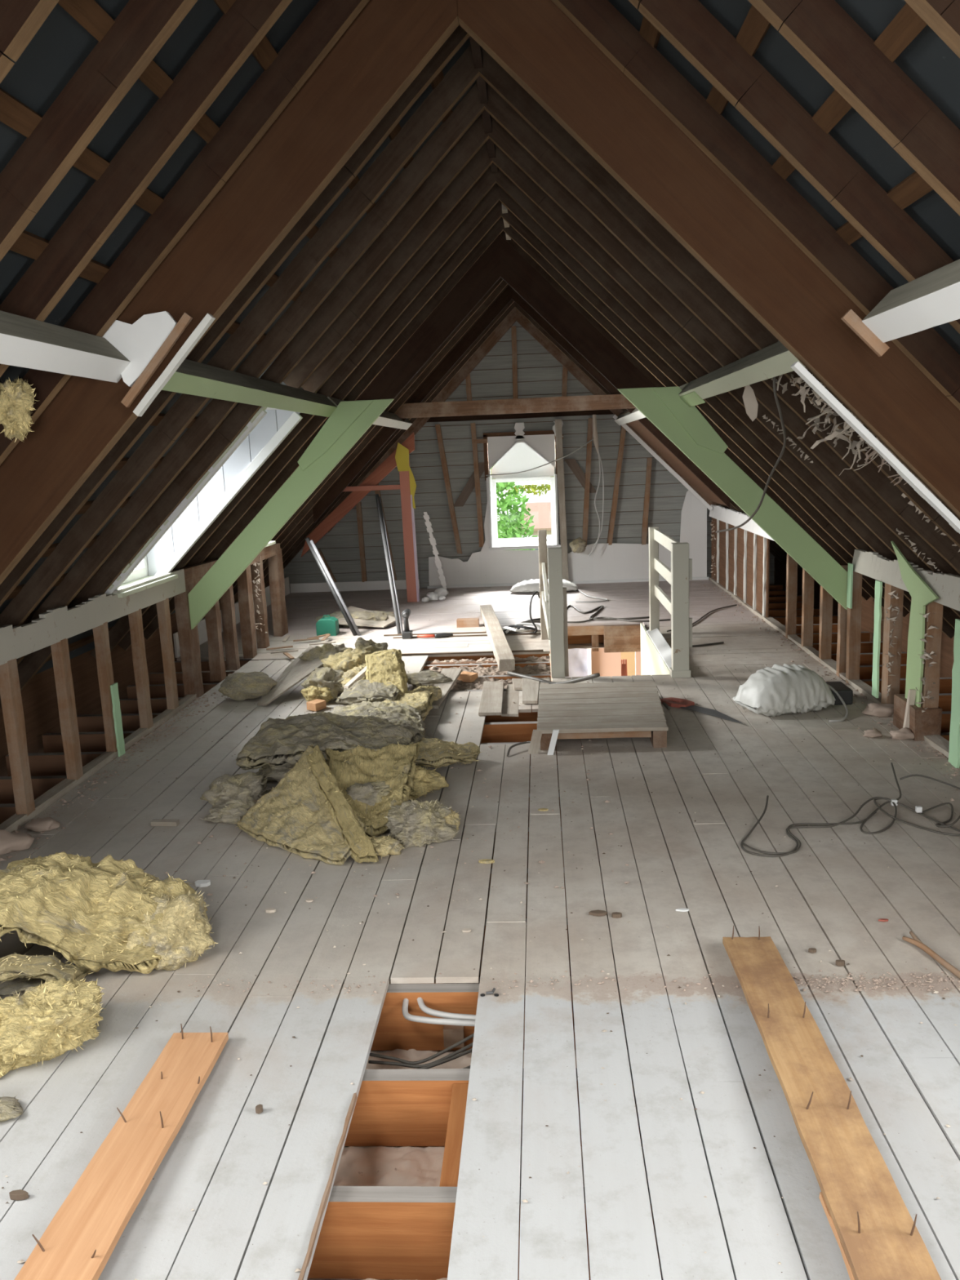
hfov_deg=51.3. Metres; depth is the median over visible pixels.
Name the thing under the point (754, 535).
stud
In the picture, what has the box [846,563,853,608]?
painted remnant
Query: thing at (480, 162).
rafter
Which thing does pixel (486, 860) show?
chip
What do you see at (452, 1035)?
block
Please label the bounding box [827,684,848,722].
cable
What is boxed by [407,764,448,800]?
clump
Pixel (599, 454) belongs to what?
cable
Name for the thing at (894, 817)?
cable
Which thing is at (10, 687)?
stud
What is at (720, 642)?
cable
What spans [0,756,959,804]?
joist
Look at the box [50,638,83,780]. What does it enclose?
stud
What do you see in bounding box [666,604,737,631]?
cable
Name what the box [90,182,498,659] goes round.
rafter
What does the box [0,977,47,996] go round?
insulation batt
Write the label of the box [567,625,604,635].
header
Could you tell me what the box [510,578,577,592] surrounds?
sack
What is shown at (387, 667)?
insulation batt
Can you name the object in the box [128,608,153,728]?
stud
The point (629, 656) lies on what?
wall
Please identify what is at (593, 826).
joist
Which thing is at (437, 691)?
clump
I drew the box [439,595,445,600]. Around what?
lump
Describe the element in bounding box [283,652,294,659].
scrap
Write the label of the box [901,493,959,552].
crumbs
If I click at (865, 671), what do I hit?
joist
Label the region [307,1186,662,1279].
joist
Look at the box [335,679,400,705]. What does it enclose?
insulation batt
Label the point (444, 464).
stud
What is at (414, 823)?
clump
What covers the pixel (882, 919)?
chip
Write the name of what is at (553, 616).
stair railing
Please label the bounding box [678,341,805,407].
purlin
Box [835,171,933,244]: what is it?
batten
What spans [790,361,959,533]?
trim
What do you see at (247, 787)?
clump
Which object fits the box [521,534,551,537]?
fence
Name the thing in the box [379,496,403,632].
metal pole
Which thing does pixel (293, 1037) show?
crumbs
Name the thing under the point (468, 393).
stud
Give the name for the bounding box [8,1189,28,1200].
chip
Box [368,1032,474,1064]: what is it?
cable
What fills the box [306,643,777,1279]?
ceiling
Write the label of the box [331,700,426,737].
insulation batt
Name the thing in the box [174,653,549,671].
joist
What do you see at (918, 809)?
clip
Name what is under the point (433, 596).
lump
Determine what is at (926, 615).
crumbs
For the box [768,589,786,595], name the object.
joist
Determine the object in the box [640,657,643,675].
wall
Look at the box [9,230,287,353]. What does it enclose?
batten
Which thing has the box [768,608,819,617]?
joist
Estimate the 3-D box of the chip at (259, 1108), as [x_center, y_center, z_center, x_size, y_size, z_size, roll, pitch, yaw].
[-0.536,1.138,2.427,0.016,0.014,0.018,3,12,24]
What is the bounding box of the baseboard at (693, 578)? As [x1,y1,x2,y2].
[426,577,708,588]
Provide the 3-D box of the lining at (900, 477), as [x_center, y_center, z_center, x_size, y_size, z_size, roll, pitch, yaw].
[1.659,-0.691,3.918,0.298,0.290,0.428,-2,11,4]
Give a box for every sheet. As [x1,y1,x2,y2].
[257,644,323,706]
[335,605,395,627]
[564,648,587,677]
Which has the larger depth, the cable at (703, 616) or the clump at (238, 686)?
the cable at (703, 616)
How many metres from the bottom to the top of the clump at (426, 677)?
0.116 m
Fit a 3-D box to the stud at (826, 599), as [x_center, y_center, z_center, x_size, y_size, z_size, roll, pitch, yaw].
[2.425,-0.202,7.009,0.074,0.739,0.063,-2,11,4]
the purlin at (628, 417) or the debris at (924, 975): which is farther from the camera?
the purlin at (628, 417)
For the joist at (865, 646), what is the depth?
7.82 m
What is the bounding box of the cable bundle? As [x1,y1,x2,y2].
[592,414,599,453]
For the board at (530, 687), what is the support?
on the board at (517, 682)
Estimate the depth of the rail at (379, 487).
10.64 m
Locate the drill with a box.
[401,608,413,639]
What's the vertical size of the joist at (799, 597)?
0.192 m
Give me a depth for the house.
30.51 m
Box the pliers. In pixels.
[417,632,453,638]
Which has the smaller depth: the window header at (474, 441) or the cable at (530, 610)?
the cable at (530, 610)
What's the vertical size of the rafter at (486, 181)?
1.289 m
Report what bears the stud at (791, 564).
on the floor plate at (937, 742)
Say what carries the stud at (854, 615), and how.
on the floor plate at (937, 742)
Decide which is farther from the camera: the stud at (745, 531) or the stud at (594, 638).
the stud at (745, 531)
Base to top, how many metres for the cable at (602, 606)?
0.018 m
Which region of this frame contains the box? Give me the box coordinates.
[825,681,853,705]
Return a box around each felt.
[0,0,481,675]
[608,0,959,355]
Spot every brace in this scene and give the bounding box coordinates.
[453,462,484,506]
[564,458,596,493]
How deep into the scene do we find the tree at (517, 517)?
19.57 m
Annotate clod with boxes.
[0,828,34,855]
[25,817,60,831]
[862,702,893,716]
[862,728,882,737]
[889,727,914,740]
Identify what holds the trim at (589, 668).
attached to the wall at (606, 664)
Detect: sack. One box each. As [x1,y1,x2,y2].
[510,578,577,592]
[732,663,835,716]
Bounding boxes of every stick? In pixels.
[902,688,915,728]
[902,931,959,978]
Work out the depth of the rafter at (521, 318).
11.30 m
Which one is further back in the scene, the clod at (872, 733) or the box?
the box
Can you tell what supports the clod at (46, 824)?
on the floor
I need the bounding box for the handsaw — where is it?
[659,697,742,724]
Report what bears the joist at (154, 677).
on the ceiling
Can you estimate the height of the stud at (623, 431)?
1.421 m
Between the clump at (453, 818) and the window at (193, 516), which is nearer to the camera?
the clump at (453, 818)
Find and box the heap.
[315,609,395,627]
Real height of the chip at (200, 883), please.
0.014 m
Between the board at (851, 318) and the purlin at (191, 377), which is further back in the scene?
the purlin at (191, 377)
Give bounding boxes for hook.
[485,987,495,994]
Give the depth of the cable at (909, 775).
4.18 m
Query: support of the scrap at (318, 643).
on the floor
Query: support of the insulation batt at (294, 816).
on the floor
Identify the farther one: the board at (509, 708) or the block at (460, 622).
the block at (460, 622)
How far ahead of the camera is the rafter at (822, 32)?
2.02 m
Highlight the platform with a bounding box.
[537,681,668,750]
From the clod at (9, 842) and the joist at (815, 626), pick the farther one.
the joist at (815, 626)
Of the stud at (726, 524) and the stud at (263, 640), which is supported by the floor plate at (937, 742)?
the stud at (726, 524)
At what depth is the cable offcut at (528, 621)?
8.77 m
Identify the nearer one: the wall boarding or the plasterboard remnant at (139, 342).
the plasterboard remnant at (139, 342)
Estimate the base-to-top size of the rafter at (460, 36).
2.978 m
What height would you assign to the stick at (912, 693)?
0.253 m
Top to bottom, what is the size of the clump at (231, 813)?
0.100 m
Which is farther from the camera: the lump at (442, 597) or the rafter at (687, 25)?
the lump at (442, 597)
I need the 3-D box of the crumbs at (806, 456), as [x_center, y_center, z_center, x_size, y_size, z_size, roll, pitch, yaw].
[1.634,-1.068,5.309,0.271,0.265,0.057,-2,11,4]
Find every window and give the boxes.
[104,406,302,597]
[264,541,275,547]
[483,430,560,550]
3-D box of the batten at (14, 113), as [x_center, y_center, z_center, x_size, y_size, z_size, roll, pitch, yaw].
[-0.773,-1.923,6.307,0.056,0.056,10.502,-2,11,4]
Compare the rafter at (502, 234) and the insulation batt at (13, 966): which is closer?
the insulation batt at (13, 966)
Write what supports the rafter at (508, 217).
on the wall at (947, 660)
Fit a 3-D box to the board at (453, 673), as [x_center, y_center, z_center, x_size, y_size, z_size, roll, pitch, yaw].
[-0.241,0.314,6.687,0.141,0.046,0.976,-1,11,6]
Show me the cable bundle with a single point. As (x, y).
(595, 436)
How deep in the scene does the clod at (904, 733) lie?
5.19 m
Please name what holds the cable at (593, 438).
attached to the window at (506, 454)
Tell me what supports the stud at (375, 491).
attached to the wall at (540, 374)
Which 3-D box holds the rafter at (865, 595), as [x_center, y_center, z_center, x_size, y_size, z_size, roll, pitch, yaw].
[1.720,-1.750,8.028,2.915,2.980,0.045,-2,11,4]
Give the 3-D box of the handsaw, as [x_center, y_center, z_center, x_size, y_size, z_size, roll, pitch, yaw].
[1.316,0.414,5.878,0.133,0.022,0.679,-8,12,-28]
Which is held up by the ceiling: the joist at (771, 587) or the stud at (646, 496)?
the joist at (771, 587)
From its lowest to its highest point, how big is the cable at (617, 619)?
0.016 m
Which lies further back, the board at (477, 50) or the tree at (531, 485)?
the tree at (531, 485)
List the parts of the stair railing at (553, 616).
newel post, broken rail, broken rail, broken rail, newel post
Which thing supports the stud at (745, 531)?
on the floor plate at (937, 742)
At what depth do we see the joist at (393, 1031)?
3.00 m
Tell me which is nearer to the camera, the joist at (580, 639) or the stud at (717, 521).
the joist at (580, 639)
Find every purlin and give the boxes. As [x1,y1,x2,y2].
[0,310,130,382]
[161,359,337,417]
[327,396,412,430]
[614,382,688,425]
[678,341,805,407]
[862,258,959,342]
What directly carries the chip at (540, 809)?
on the floor
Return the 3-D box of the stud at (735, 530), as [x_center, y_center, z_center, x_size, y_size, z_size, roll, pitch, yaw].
[2.580,-0.784,10.100,0.026,0.741,0.040,-2,11,4]
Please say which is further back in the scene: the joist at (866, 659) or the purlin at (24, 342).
the joist at (866, 659)
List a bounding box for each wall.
[0,579,269,776]
[283,320,774,595]
[549,648,640,680]
[621,651,635,675]
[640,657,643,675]
[773,556,954,677]
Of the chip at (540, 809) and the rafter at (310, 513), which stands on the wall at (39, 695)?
the rafter at (310, 513)
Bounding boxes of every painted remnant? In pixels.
[110,682,125,756]
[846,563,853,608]
[871,580,882,697]
[890,541,938,706]
[947,618,959,768]
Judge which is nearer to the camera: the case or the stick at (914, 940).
the stick at (914, 940)
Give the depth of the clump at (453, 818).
4.15 m
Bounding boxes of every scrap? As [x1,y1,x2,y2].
[266,645,293,649]
[271,649,297,653]
[282,635,289,641]
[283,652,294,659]
[293,637,319,641]
[307,633,329,639]
[309,640,335,645]
[320,634,330,640]
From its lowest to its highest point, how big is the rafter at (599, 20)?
2.979 m
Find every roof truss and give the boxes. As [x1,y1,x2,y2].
[0,0,959,584]
[187,235,847,629]
[312,284,729,523]
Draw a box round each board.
[301,431,414,556]
[424,659,530,665]
[431,668,462,708]
[469,35,497,172]
[478,681,503,715]
[501,684,519,716]
[502,204,511,239]
[511,678,550,690]
[522,678,539,703]
[840,309,889,356]
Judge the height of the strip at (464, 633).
0.016 m
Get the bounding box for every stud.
[0,658,35,815]
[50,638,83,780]
[92,621,117,751]
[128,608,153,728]
[155,597,178,709]
[173,587,204,697]
[204,600,226,681]
[220,584,239,670]
[236,564,257,658]
[250,555,269,648]
[267,547,288,636]
[317,548,337,582]
[355,501,367,582]
[374,483,396,580]
[435,424,462,553]
[465,373,471,400]
[470,422,492,551]
[511,325,517,399]
[555,418,568,581]
[561,365,568,396]
[582,417,592,546]
[591,635,598,651]
[606,426,626,545]
[641,457,652,545]
[716,519,719,582]
[725,522,728,590]
[733,526,737,595]
[743,529,746,603]
[752,533,756,609]
[762,537,766,617]
[785,553,797,638]
[800,568,813,649]
[818,585,832,662]
[835,564,848,676]
[845,570,862,684]
[880,582,903,704]
[911,597,942,708]
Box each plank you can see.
[13,1023,228,1279]
[722,925,941,1279]
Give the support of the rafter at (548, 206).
on the wall at (947, 660)
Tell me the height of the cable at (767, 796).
0.063 m
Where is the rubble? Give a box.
[411,655,551,693]
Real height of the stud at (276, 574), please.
0.783 m
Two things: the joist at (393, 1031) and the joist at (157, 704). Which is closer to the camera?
the joist at (393, 1031)
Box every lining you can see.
[428,489,706,586]
[640,622,669,675]
[742,385,758,421]
[770,367,893,474]
[864,428,942,502]
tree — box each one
[490,466,537,550]
[490,470,551,497]
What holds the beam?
on the floor
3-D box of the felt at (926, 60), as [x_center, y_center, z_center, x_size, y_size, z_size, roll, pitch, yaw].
[1.603,-1.160,4.811,3.050,3.050,14.050,-2,11,4]
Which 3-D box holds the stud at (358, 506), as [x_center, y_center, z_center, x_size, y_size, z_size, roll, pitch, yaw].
[-1.404,-1.160,11.853,0.068,0.952,0.055,-2,11,4]
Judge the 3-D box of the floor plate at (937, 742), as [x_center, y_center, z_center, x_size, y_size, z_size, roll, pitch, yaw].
[2.456,0.090,7.366,0.082,0.041,8.706,-2,11,4]
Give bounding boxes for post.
[395,442,419,602]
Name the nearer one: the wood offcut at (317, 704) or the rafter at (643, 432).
the wood offcut at (317, 704)
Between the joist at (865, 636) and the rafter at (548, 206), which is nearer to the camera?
the rafter at (548, 206)
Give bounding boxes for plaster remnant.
[514,422,524,439]
[552,421,563,436]
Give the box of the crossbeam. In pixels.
[426,409,613,422]
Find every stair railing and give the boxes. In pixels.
[537,529,568,677]
[648,526,692,677]
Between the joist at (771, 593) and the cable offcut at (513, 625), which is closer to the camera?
the cable offcut at (513, 625)
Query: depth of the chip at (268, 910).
3.50 m
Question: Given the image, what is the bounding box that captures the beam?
[480,604,515,671]
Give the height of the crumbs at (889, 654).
0.612 m
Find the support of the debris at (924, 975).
on the floor
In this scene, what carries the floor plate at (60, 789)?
on the floor
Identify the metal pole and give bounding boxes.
[305,537,357,635]
[310,539,360,635]
[375,493,401,634]
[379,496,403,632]
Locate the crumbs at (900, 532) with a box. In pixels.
[896,528,942,573]
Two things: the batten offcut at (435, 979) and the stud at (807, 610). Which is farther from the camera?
the stud at (807, 610)
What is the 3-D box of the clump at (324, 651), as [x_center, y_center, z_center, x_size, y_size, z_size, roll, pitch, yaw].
[-1.047,0.162,7.020,0.382,0.285,0.372,3,12,24]
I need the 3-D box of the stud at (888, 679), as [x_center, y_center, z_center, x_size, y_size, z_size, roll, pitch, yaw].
[2.350,0.045,5.703,0.073,0.738,0.104,-2,11,4]
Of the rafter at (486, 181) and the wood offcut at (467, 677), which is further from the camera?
the wood offcut at (467, 677)
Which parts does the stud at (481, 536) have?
plaster strip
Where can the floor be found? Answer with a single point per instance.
(904, 1086)
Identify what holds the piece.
attached to the joist at (404, 1233)
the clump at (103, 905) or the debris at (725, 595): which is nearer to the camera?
the clump at (103, 905)
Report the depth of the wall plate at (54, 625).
5.06 m
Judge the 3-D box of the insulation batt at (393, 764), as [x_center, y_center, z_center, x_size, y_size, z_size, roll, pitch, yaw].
[-0.446,0.643,4.413,0.459,0.255,0.640,-4,11,-10]
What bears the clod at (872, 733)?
on the floor
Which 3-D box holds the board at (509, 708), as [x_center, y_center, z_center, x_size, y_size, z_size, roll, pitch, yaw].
[0.203,0.382,6.421,0.105,0.018,0.799,-2,11,4]
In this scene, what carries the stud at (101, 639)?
on the floor plate at (60, 789)
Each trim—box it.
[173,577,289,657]
[289,579,419,592]
[586,648,591,675]
[613,414,712,511]
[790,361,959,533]
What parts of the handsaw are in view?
handle, blade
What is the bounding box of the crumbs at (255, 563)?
[252,562,266,633]
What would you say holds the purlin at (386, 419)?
attached to the roof truss at (413, 407)
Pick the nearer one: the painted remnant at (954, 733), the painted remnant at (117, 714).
the painted remnant at (954, 733)
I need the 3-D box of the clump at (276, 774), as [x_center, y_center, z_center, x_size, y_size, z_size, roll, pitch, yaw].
[-0.855,0.606,4.917,0.504,0.174,0.341,-2,11,4]
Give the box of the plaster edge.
[422,511,448,594]
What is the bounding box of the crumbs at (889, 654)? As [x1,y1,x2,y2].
[882,590,899,697]
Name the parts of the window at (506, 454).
recess casing, frame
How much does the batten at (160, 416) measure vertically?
0.056 m
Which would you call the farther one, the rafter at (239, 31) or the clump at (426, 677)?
the clump at (426, 677)
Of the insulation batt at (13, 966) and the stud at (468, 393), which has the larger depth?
the stud at (468, 393)
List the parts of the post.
post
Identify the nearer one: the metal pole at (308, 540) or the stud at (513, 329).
the metal pole at (308, 540)
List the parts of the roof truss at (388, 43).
timber strip, timber strip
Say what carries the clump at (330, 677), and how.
on the floor
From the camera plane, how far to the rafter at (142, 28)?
2.24 m
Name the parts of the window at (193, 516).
frame, sill, cheek trim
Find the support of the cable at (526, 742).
on the floor
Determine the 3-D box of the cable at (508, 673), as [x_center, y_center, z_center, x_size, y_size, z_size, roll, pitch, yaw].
[0.461,0.235,6.724,0.084,0.136,0.856,-11,14,-41]
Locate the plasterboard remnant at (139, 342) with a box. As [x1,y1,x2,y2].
[102,311,177,386]
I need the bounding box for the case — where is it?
[315,614,339,635]
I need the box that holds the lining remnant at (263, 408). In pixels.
[108,406,266,590]
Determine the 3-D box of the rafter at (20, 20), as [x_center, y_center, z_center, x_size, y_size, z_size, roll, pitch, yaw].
[-0.734,-1.353,1.818,1.225,1.289,0.045,-2,11,4]
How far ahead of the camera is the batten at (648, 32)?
2.78 m
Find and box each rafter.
[0,0,59,83]
[0,0,197,261]
[0,0,292,377]
[0,0,369,465]
[0,24,470,606]
[0,44,479,626]
[0,114,488,709]
[16,82,484,665]
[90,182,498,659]
[117,200,501,650]
[143,217,502,639]
[218,277,502,604]
[232,280,507,596]
[251,284,508,582]
[263,299,514,582]
[263,515,313,577]
[283,142,493,388]
[283,302,515,569]
[301,165,496,393]
[328,307,515,532]
[372,230,505,381]
[478,48,959,547]
[484,83,959,574]
[488,116,959,576]
[492,145,959,617]
[495,168,959,629]
[497,185,955,638]
[500,202,911,613]
[502,220,909,617]
[504,232,884,608]
[515,302,782,561]
[515,308,722,506]
[538,324,786,562]
[551,0,959,409]
[619,410,725,505]
[628,0,959,333]
[729,497,802,569]
[747,0,959,215]
[862,588,871,600]
[904,0,959,57]
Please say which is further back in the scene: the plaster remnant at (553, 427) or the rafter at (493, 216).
the plaster remnant at (553, 427)
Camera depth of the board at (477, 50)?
4.42 m
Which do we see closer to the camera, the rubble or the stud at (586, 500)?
the rubble
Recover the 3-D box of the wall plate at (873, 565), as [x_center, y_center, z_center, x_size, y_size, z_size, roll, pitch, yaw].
[2.254,-0.163,4.426,0.050,0.148,3.800,-2,11,4]
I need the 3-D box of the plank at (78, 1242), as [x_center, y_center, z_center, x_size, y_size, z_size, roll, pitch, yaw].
[-0.804,1.194,1.969,0.155,0.073,1.531,-2,11,4]
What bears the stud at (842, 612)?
on the floor plate at (937, 742)
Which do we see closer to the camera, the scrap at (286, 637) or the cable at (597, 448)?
the scrap at (286, 637)
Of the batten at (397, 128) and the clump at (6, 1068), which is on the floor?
the clump at (6, 1068)
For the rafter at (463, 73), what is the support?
on the wall at (39, 695)
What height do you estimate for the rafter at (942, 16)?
1.289 m
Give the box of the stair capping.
[646,628,671,669]
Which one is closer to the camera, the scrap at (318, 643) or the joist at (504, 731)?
the joist at (504, 731)
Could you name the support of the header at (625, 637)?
attached to the wall at (629, 656)
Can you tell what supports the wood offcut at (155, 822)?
on the floor
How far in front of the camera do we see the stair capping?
7.67 m
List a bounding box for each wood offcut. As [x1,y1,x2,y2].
[150,818,179,826]
[306,698,326,711]
[343,666,366,689]
[457,671,478,682]
[528,729,542,754]
[547,729,559,755]
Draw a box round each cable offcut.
[502,624,535,632]
[502,626,529,631]
[505,622,540,633]
[511,620,540,631]
[516,617,540,629]
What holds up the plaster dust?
on the floor
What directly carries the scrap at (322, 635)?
on the scrap at (316, 638)
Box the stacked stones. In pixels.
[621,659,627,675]
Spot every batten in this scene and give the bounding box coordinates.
[0,88,320,313]
[5,564,102,599]
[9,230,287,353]
[21,598,74,625]
[40,528,133,558]
[47,626,113,661]
[57,0,374,298]
[75,493,162,515]
[112,457,192,470]
[150,413,224,430]
[213,0,389,233]
[388,122,424,191]
[431,70,459,150]
[639,16,661,48]
[706,4,770,114]
[771,2,927,180]
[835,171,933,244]
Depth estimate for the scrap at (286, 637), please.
8.82 m
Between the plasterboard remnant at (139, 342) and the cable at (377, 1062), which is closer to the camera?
the cable at (377, 1062)
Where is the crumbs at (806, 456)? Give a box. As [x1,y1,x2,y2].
[762,414,813,462]
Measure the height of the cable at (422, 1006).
0.037 m
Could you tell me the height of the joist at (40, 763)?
0.192 m
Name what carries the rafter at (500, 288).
on the wall at (39, 695)
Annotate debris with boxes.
[0,692,231,861]
[164,671,630,902]
[187,967,959,997]
[702,584,959,800]
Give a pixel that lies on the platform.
(626, 708)
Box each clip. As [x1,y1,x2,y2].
[890,799,897,805]
[915,805,922,813]
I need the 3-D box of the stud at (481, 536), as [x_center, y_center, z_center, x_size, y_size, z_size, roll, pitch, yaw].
[0.021,-1.778,11.653,0.200,1.483,0.056,-2,11,4]
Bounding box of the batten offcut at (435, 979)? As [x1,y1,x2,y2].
[389,978,444,983]
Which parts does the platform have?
rail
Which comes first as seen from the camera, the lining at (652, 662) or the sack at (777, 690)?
the sack at (777, 690)
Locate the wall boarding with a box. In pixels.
[711,517,769,617]
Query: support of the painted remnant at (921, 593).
attached to the stud at (931, 673)
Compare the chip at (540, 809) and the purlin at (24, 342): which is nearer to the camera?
the purlin at (24, 342)
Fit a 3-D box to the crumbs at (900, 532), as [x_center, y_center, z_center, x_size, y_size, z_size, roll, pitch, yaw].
[2.247,-0.432,5.088,0.266,0.282,0.046,-2,11,0]
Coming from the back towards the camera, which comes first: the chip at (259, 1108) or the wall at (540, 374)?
the wall at (540, 374)
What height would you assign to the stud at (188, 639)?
0.783 m
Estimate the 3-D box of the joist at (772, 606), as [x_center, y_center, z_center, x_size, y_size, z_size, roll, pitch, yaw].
[0.445,-0.204,10.100,5.732,0.192,0.052,-2,11,4]
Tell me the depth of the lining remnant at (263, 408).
5.39 m
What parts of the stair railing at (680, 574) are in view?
newel post, rail, rail, rail, post, newel post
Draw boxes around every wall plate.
[0,568,186,665]
[180,542,280,590]
[709,504,774,541]
[852,549,959,611]
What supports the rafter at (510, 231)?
on the wall at (947, 660)
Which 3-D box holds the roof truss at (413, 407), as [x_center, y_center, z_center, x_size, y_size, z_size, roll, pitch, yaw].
[0.333,-2.248,9.425,4.000,2.141,0.096,-2,11,4]
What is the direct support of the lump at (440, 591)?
on the floor
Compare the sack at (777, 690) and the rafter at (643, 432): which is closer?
the sack at (777, 690)
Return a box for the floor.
[0,579,959,1279]
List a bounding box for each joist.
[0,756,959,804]
[0,792,593,828]
[5,732,949,776]
[42,711,951,752]
[76,693,951,732]
[119,677,951,713]
[126,674,550,698]
[148,661,549,684]
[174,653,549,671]
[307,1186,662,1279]
[344,1067,764,1146]
[370,982,627,1050]
[435,918,616,977]
[446,866,607,919]
[456,826,599,868]
[568,614,837,644]
[768,584,782,590]
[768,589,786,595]
[768,595,802,602]
[768,601,802,609]
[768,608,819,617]
[782,631,870,644]
[784,623,837,633]
[796,641,882,653]
[831,652,906,665]
[831,664,906,679]
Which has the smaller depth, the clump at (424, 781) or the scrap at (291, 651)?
the clump at (424, 781)
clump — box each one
[0,375,36,442]
[0,977,104,1068]
[0,1015,21,1077]
[0,1095,22,1121]
[90,867,152,913]
[122,891,217,970]
[199,770,269,808]
[200,800,253,824]
[217,671,276,701]
[256,764,293,783]
[297,643,347,668]
[300,685,333,702]
[301,663,344,700]
[320,646,373,671]
[341,662,366,687]
[346,781,391,806]
[353,636,388,652]
[368,834,405,859]
[385,799,459,848]
[406,670,452,688]
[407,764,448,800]
[413,684,442,700]
[440,804,460,831]
[568,537,586,553]
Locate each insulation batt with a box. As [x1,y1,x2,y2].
[0,851,209,973]
[0,951,93,981]
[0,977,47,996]
[234,711,423,770]
[234,744,368,865]
[306,745,378,863]
[324,742,419,837]
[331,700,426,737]
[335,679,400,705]
[364,648,408,694]
[382,689,434,720]
[414,737,481,769]
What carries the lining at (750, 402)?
hanging from the purlin at (774, 360)
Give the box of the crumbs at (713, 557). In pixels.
[710,520,715,577]
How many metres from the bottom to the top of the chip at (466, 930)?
0.006 m
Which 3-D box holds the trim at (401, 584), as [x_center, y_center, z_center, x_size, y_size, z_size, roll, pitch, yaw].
[-1.497,-0.643,11.941,1.550,0.110,0.020,-2,11,4]
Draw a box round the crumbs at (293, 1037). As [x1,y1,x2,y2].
[1,664,958,1272]
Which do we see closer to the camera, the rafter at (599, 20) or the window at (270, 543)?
the rafter at (599, 20)
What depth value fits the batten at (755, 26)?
2.37 m
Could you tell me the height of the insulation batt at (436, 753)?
0.151 m
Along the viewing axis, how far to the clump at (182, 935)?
3.14 m
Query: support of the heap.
on the floor
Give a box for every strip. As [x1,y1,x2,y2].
[297,1092,357,1279]
[383,629,541,635]
[392,632,541,638]
[401,648,543,655]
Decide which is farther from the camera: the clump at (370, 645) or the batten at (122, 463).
the clump at (370, 645)
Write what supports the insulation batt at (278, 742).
on the insulation batt at (436, 753)
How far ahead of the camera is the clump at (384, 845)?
3.95 m
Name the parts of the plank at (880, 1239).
splinter strip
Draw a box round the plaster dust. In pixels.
[4,649,956,1279]
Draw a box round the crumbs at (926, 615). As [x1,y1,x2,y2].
[914,612,938,712]
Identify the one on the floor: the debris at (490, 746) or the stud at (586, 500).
the debris at (490, 746)
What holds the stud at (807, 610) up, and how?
on the floor plate at (937, 742)
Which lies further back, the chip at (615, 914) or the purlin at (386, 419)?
the purlin at (386, 419)
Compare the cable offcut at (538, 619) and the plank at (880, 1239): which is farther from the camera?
the cable offcut at (538, 619)
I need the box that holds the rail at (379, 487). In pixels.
[342,484,399,491]
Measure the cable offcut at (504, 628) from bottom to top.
0.084 m
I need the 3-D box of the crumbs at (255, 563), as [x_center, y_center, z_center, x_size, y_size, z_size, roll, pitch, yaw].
[-1.823,-0.345,8.244,0.089,0.602,0.128,-2,11,4]
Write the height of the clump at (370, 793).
0.158 m
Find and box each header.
[471,435,563,444]
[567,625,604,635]
[604,624,640,652]
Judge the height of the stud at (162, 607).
0.713 m
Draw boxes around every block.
[443,1025,464,1048]
[456,617,479,627]
[893,693,942,741]
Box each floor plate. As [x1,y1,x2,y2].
[0,693,196,832]
[709,577,949,757]
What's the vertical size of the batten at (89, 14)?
0.056 m
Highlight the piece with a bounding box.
[439,1083,468,1186]
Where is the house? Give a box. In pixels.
[515,502,551,550]
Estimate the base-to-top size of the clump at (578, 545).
0.188 m
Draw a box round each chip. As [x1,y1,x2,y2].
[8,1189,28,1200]
[194,880,210,887]
[255,1104,262,1114]
[265,907,275,912]
[305,898,313,902]
[462,928,471,932]
[478,858,494,863]
[537,808,548,811]
[588,910,607,916]
[611,911,622,918]
[675,908,688,911]
[808,947,816,953]
[835,959,844,966]
[878,918,888,921]
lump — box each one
[421,596,429,602]
[427,591,438,600]
[434,587,447,596]
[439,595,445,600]
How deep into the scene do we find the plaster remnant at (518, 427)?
11.48 m
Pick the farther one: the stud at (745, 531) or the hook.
the stud at (745, 531)
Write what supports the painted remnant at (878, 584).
attached to the stud at (888, 679)
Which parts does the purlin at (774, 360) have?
painted strip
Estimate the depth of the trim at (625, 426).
11.22 m
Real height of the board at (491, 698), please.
0.021 m
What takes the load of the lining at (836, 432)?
hanging from the purlin at (774, 360)
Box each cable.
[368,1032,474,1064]
[368,1042,472,1068]
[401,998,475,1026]
[416,1048,472,1069]
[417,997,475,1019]
[485,438,594,475]
[485,591,539,633]
[506,671,599,684]
[506,741,530,756]
[563,617,670,622]
[567,604,649,620]
[575,589,608,602]
[588,448,600,555]
[591,453,604,548]
[659,697,671,710]
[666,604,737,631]
[692,641,724,647]
[715,340,786,533]
[740,795,959,857]
[742,811,876,854]
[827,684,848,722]
[859,762,959,835]
[899,774,959,827]
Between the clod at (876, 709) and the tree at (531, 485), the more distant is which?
the tree at (531, 485)
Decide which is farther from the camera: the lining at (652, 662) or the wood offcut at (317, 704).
the lining at (652, 662)
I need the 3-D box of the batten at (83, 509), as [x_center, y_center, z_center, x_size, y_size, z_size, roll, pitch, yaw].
[-1.823,-0.464,3.804,0.056,0.056,3.331,-2,11,4]

